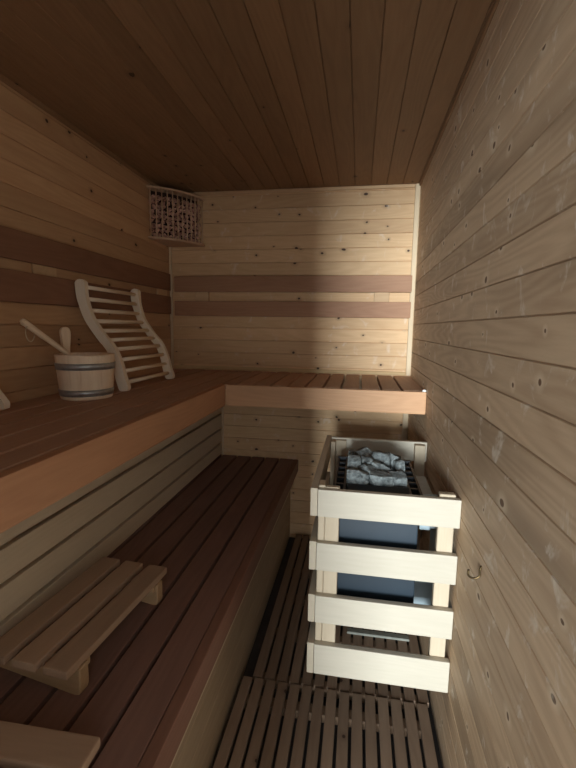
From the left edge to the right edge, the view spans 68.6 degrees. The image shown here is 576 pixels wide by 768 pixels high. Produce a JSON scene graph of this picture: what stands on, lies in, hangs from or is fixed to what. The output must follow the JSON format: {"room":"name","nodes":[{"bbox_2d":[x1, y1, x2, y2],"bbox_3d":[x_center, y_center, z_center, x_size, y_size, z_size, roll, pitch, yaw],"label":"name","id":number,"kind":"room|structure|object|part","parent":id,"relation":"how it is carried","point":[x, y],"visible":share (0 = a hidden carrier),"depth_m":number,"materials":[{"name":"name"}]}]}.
{"room":"spa","nodes":[
{"label":"spa","id":0,"kind":"room"},
{"bbox_2d":[0,80,173,572],"bbox_3d":[-0.944,0.078,1.233,0.050,2.000,2.777,2,8,9],"label":"wall","id":1,"kind":"structure","parent":0,"point":[57,185],"depth_m":1.56,"materials":[{"name":"brown wood"}]},
{"bbox_2d":[0,73,159,186],"bbox_3d":[-0.898,-0.904,1.098,0.012,0.016,2.641,2,8,9],"label":"trim","id":2,"kind":"structure","parent":1,"relation":"attached to","point":[3,78],"depth_m":1.56,"materials":[{"name":"brown wood"}]},
{"bbox_2d":[0,225,170,313],"bbox_3d":[-0.900,-0.354,1.178,0.022,0.227,2.575,2,8,9],"label":"wall backrest","id":3,"kind":"structure","parent":1,"relation":"attached to","point":[41,286],"depth_m":1.54,"materials":[{"name":"brown wood"}]},
{"bbox_2d":[0,369,251,533],"bbox_3d":[-0.654,0.131,1.219,0.524,0.095,2.613,2,8,9],"label":"bench","id":4,"kind":"object","parent":1,"relation":"attached to","point":[52,447],"visible":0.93,"depth_m":1.08,"materials":[{"name":"brown wood"}]},
{"bbox_2d":[0,389,9,410],"bbox_3d":[-0.993,-0.076,1.014,0.327,0.351,0.422,2,8,9],"label":"portable backrest","id":5,"kind":"object","parent":4,"relation":"on","point":[4,402],"visible":1,"depth_m":1.20,"materials":[{"name":"brown wood"}]},
{"bbox_2d":[54,327,114,400],"bbox_3d":[-0.710,-0.076,1.479,0.194,0.245,0.194,2,8,9],"label":"bucket","id":6,"kind":"object","parent":4,"relation":"on","point":[81,376],"visible":0.98,"depth_m":1.41,"materials":[{"name":"brown wood"}]},
{"bbox_2d":[20,319,69,354],"bbox_3d":[-0.752,-0.094,1.422,0.073,0.243,0.251,5,9,29],"label":"ladle","id":7,"kind":"object","parent":6,"relation":"in","point":[23,322],"visible":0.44,"depth_m":1.36,"materials":[{"name":"brown wood"}]},
{"bbox_3d":[-0.788,-0.146,1.493,0.014,0.113,0.037,5,9,29],"label":"handle","id":8,"kind":"part","parent":6,"relation":"part of","materials":[{"name":"brown wood"}]},
{"bbox_2d":[74,279,174,390],"bbox_3d":[-0.680,-0.213,1.823,0.207,0.425,0.422,2,8,9],"label":"portable backrest","id":9,"kind":"object","parent":4,"relation":"on","point":[82,287],"visible":0.98,"depth_m":1.75,"materials":[{"name":"brown wood"}]},
{"bbox_3d":[-0.713,-0.187,1.628,0.207,0.425,0.022,2,8,9],"label":"rail","id":10,"kind":"part","parent":9,"relation":"part of","materials":[{"name":"brown wood"}]},
{"bbox_3d":[-0.647,-0.239,2.019,0.207,0.425,0.022,2,8,9],"label":"rail","id":11,"kind":"part","parent":9,"relation":"part of","materials":[{"name":"brown wood"}]},
{"bbox_2d":[0,0,494,192],"bbox_3d":[-0.220,-0.912,0.980,1.486,0.050,2.777,2,8,9],"label":"ceiling","id":12,"kind":"structure","parent":0,"point":[192,95],"depth_m":1.28,"materials":[{"name":"brown wood"}]},
{"bbox_2d":[172,188,414,538],"bbox_3d":[-0.009,-0.070,2.449,1.386,2.000,0.050,2,8,9],"label":"wall","id":13,"kind":"structure","parent":0,"point":[370,231],"depth_m":2.37,"materials":[{"name":"brown wood"}]},
{"bbox_2d":[169,247,173,367],"bbox_3d":[-0.683,-0.589,2.463,0.014,0.996,0.014,2,8,9],"label":"trim","id":14,"kind":"structure","parent":13,"relation":"attached to","point":[170,248],"depth_m":2.48,"materials":[{"name":"brown wood"}]},
{"bbox_2d":[146,185,204,246],"bbox_3d":[-0.599,-0.900,2.283,0.215,0.260,0.257,2,8,9],"label":"lampshade","id":15,"kind":"object","parent":13,"relation":"attached to","point":[156,190],"visible":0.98,"depth_m":2.26,"materials":[{"name":"brown wood"}]},
{"bbox_2d":[222,406,223,453],"bbox_3d":[-0.390,0.222,2.520,0.011,0.409,0.012,2,8,9],"label":"trim","id":16,"kind":"structure","parent":13,"relation":"attached to","point":[223,406],"depth_m":2.52,"materials":[{"name":"brown wood"}]},
{"bbox_2d":[174,365,405,375],"bbox_3d":[-0.020,-0.080,2.418,1.346,0.019,0.012,2,8,9],"label":"trim","id":17,"kind":"structure","parent":13,"relation":"attached to","point":[175,366],"depth_m":2.40,"materials":[{"name":"brown wood"}]},
{"bbox_2d":[174,275,411,317],"bbox_3d":[0.000,-0.486,2.347,1.324,0.222,0.040,2,8,9],"label":"wall backrest","id":18,"kind":"structure","parent":13,"relation":"attached to","point":[381,285],"depth_m":2.32,"materials":[{"name":"brown wood"}]},
{"bbox_2d":[190,184,415,195],"bbox_3d":[-0.005,-1.049,2.288,1.346,0.018,0.012,2,8,9],"label":"trim","id":19,"kind":"structure","parent":13,"relation":"attached to","point":[394,185],"depth_m":2.27,"materials":[{"name":"brown wood"}]},
{"bbox_2d":[223,371,426,413],"bbox_3d":[0.185,0.026,2.097,0.878,0.095,0.591,2,8,9],"label":"bench","id":20,"kind":"object","parent":13,"relation":"attached to","point":[386,394],"visible":0.98,"depth_m":1.84,"materials":[{"name":"brown wood"}]},
{"bbox_2d":[401,414,408,439],"bbox_3d":[0.646,0.484,2.377,0.030,0.940,0.016,2,8,9],"label":"trim","id":21,"kind":"structure","parent":13,"relation":"attached to","point":[405,416],"depth_m":2.34,"materials":[{"name":"brown wood"}]},
{"bbox_2d":[406,183,420,375],"bbox_3d":[0.664,-0.539,2.241,0.026,0.996,0.014,2,8,9],"label":"trim","id":22,"kind":"structure","parent":13,"relation":"attached to","point":[418,187],"depth_m":2.23,"materials":[{"name":"brown wood"}]},
{"bbox_2d":[212,537,442,767],"bbox_3d":[-0.251,1.120,1.251,1.486,0.050,2.777,2,8,9],"label":"floor","id":23,"kind":"structure","parent":0,"point":[253,658],"depth_m":1.41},
{"bbox_2d":[0,454,297,767],"bbox_3d":[-0.412,0.843,1.272,0.514,0.489,2.614,2,8,9],"label":"bench","id":24,"kind":"object","parent":23,"relation":"on","point":[161,691],"visible":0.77,"depth_m":1.16,"materials":[{"name":"brown wood"}]},
{"bbox_2d":[0,720,99,767],"bbox_3d":[-0.516,0.639,0.639,0.375,0.080,0.215,2,8,8],"label":"headrest cover","id":25,"kind":"object","parent":24,"relation":"on","point":[21,745],"visible":1,"depth_m":0.69,"materials":[{"name":"brown wood"}]},
{"bbox_2d":[0,557,166,694],"bbox_3d":[-0.495,0.584,1.054,0.215,0.080,0.388,3,8,14],"label":"headrest cover","id":26,"kind":"object","parent":24,"relation":"on","point":[66,670],"visible":1,"depth_m":0.98,"materials":[{"name":"brown wood"}]},
{"bbox_2d":[0,408,221,636],"bbox_3d":[-0.637,0.383,1.250,0.050,0.414,2.615,2,8,9],"label":"skirt","id":27,"kind":"object","parent":24,"relation":"on","point":[22,592],"visible":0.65,"depth_m":1.30,"materials":[{"name":"beige wood"}]},
{"bbox_3d":[-0.214,0.885,1.244,0.020,0.415,2.614,2,8,9],"label":"panel","id":28,"kind":"part","parent":24,"relation":"part of","materials":[{"name":"brown wood"}]},
{"bbox_3d":[-0.191,0.712,1.217,0.022,0.065,2.614,2,8,9],"label":"rail","id":29,"kind":"part","parent":24,"relation":"part of","materials":[{"name":"brown wood"}]},
{"bbox_2d":[213,676,437,767],"bbox_3d":[0.067,1.116,0.948,0.619,0.038,0.990,2,8,9],"label":"duckboard","id":30,"kind":"object","parent":23,"relation":"on","point":[395,724],"visible":1,"depth_m":1.29,"materials":[{"name":"brown wood"}]},
{"bbox_2d":[253,534,428,710],"bbox_3d":[0.256,0.983,1.946,0.596,0.048,1.050,2,8,9],"label":"duckboard","id":31,"kind":"object","parent":23,"relation":"on","point":[281,634],"depth_m":1.64,"materials":[{"name":"brown wood"}]},
{"bbox_3d":[0.358,1.000,1.685,0.243,0.010,0.026,2,8,9],"label":"metal strip","id":32,"kind":"part","parent":31,"relation":"part of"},
{"bbox_2d":[407,0,575,767],"bbox_3d":[0.473,0.130,0.999,0.050,2.000,2.777,2,8,9],"label":"wall","id":33,"kind":"structure","parent":0,"point":[494,341],"depth_m":0.80,"materials":[{"name":"brown wood"}]},
{"bbox_2d":[307,435,461,692],"bbox_3d":[0.306,0.541,1.474,0.401,0.574,0.600,2,8,9],"label":"guard","id":34,"kind":"object","parent":33,"relation":"attached to","point":[329,503],"visible":0.98,"depth_m":1.19,"materials":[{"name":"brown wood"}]},
{"bbox_3d":[0.096,0.567,1.251,0.019,0.573,0.046,2,8,9],"label":"post","id":35,"kind":"part","parent":34,"relation":"part of","materials":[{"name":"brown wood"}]},
{"bbox_3d":[0.123,0.572,1.233,0.040,0.569,0.018,2,8,9],"label":"post","id":36,"kind":"part","parent":34,"relation":"part of","materials":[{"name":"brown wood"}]},
{"bbox_3d":[0.181,0.507,1.754,0.019,0.561,0.048,2,8,9],"label":"post","id":37,"kind":"part","parent":34,"relation":"part of","materials":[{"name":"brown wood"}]},
{"bbox_3d":[0.214,0.506,1.762,0.042,0.561,0.020,2,8,9],"label":"post","id":38,"kind":"part","parent":34,"relation":"part of","materials":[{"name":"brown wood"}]},
{"bbox_3d":[0.518,0.518,1.707,0.040,0.561,0.030,2,8,9],"label":"post","id":39,"kind":"part","parent":34,"relation":"part of","materials":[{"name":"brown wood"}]},
{"bbox_3d":[0.428,0.581,1.184,0.042,0.573,0.022,2,8,9],"label":"post","id":40,"kind":"part","parent":34,"relation":"part of","materials":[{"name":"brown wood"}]},
{"bbox_2d":[414,528,435,604],"bbox_3d":[0.444,0.607,1.390,0.095,0.290,0.210,2,8,9],"label":"bracket","id":41,"kind":"object","parent":33,"relation":"attached to","point":[422,591],"visible":0.11,"depth_m":1.35,"materials":[{"name":"silver metal"}]},
{"bbox_2d":[333,449,422,602],"bbox_3d":[0.278,0.449,1.379,0.255,0.432,0.326,2,8,9],"label":"heater","id":42,"kind":"object","parent":41,"relation":"attached to","point":[397,535],"depth_m":1.24,"materials":[{"name":"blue metal"}]},
{"bbox_3d":[0.240,0.262,1.480,0.056,0.066,0.067,2,8,9],"label":"heater stone","id":43,"kind":"part","parent":42,"relation":"part of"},
{"bbox_3d":[0.216,0.265,1.377,0.042,0.068,0.090,2,8,9],"label":"heater stone","id":44,"kind":"part","parent":42,"relation":"part of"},
{"bbox_3d":[0.261,0.270,1.373,0.044,0.068,0.064,2,8,9],"label":"heater stone","id":45,"kind":"part","parent":42,"relation":"part of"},
{"bbox_3d":[0.252,0.281,1.322,0.049,0.061,0.055,-4,9,-35],"label":"heater stone","id":46,"kind":"part","parent":42,"relation":"part of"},
{"bbox_3d":[0.281,0.490,1.386,0.228,0.349,0.322,2,8,9],"label":"casing","id":47,"kind":"part","parent":42,"relation":"part of","materials":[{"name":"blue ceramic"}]},
{"bbox_3d":[0.284,0.297,1.281,0.074,0.060,0.078,2,8,9],"label":"heater stone","id":48,"kind":"part","parent":42,"relation":"part of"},
{"bbox_3d":[0.297,0.274,1.338,0.064,0.049,0.044,7,9,36],"label":"heater stone","id":49,"kind":"part","parent":42,"relation":"part of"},
{"bbox_3d":[0.332,0.292,1.284,0.053,0.048,0.074,2,8,9],"label":"heater stone","id":50,"kind":"part","parent":42,"relation":"part of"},
{"bbox_3d":[0.354,0.271,1.351,0.032,0.059,0.072,2,8,9],"label":"heater stone","id":51,"kind":"part","parent":42,"relation":"part of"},
{"bbox_3d":[0.208,0.362,1.287,0.057,0.053,0.049,2,8,9],"label":"heater stone","id":52,"kind":"object","parent":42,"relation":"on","visible":0},
{"bbox_2d":[346,468,368,487],"bbox_3d":[0.214,0.292,1.294,0.067,0.068,0.083,2,8,9],"label":"stone","id":53,"kind":"object","parent":52,"relation":"on","point":[354,475],"visible":0.74,"depth_m":1.26,"materials":[{"name":"grey stone"}]},
{"bbox_3d":[0.292,0.342,1.439,0.052,0.049,0.053,2,8,9],"label":"heater stone","id":54,"kind":"object","parent":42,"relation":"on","visible":0},
{"bbox_2d":[354,446,372,458],"bbox_3d":[0.268,0.266,1.449,0.061,0.091,0.082,7,10,39],"label":"stone","id":55,"kind":"object","parent":54,"relation":"on","point":[364,451],"visible":0.35,"depth_m":1.43,"materials":[{"name":"grey stone"}]},
{"bbox_3d":[0.347,0.345,1.430,0.056,0.052,0.053,2,8,9],"label":"heater stone","id":56,"kind":"object","parent":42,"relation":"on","visible":0},
{"bbox_2d":[371,451,389,467],"bbox_3d":[0.307,0.267,1.413,0.064,0.088,0.083,2,8,9],"label":"stone","id":57,"kind":"object","parent":56,"relation":"on","point":[383,457],"visible":0.41,"depth_m":1.38,"materials":[{"name":"grey stone"}]},
{"bbox_2d":[388,452,401,470],"bbox_3d":[0.356,0.268,1.412,0.049,0.079,0.075,2,8,9],"label":"stone","id":58,"kind":"object","parent":56,"relation":"on","point":[393,457],"visible":0.38,"depth_m":1.38,"materials":[{"name":"grey stone"}]},
{"bbox_3d":[0.429,0.643,1.349,0.083,0.200,0.015,2,8,9],"label":"arm","id":59,"kind":"part","parent":41,"relation":"part of"},
{"bbox_3d":[0.485,0.609,1.383,0.012,0.290,0.210,2,8,9],"label":"plate","id":60,"kind":"part","parent":41,"relation":"part of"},
{"bbox_2d":[416,476,437,529],"bbox_3d":[0.458,0.385,1.374,0.078,0.116,0.170,2,8,9],"label":"junction box","id":61,"kind":"object","parent":33,"relation":"attached to","point":[423,484],"visible":0.33,"depth_m":1.33,"materials":[{"name":"grey metal"}]},
{"bbox_3d":[0.437,0.391,1.378,0.032,0.102,0.164,2,8,9],"label":"casing","id":62,"kind":"part","parent":61,"relation":"part of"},
{"bbox_3d":[0.438,0.334,1.370,0.037,0.014,0.170,2,8,9],"label":"lid","id":63,"kind":"part","parent":61,"relation":"part of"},
{"bbox_2d":[419,0,499,185],"bbox_3d":[0.459,-0.855,0.874,0.008,0.014,2.641,2,8,9],"label":"trim","id":64,"kind":"structure","parent":33,"relation":"attached to","point":[496,2],"depth_m":1.22,"materials":[{"name":"brown wood"}]},
{"bbox_2d":[467,565,481,578],"bbox_3d":[0.411,0.415,0.931,0.032,0.034,0.005,2,8,9],"label":"hook","id":65,"kind":"object","parent":33,"relation":"attached to","point":[480,568],"visible":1,"depth_m":0.93,"materials":[{"name":"gold metal"}]}
]}

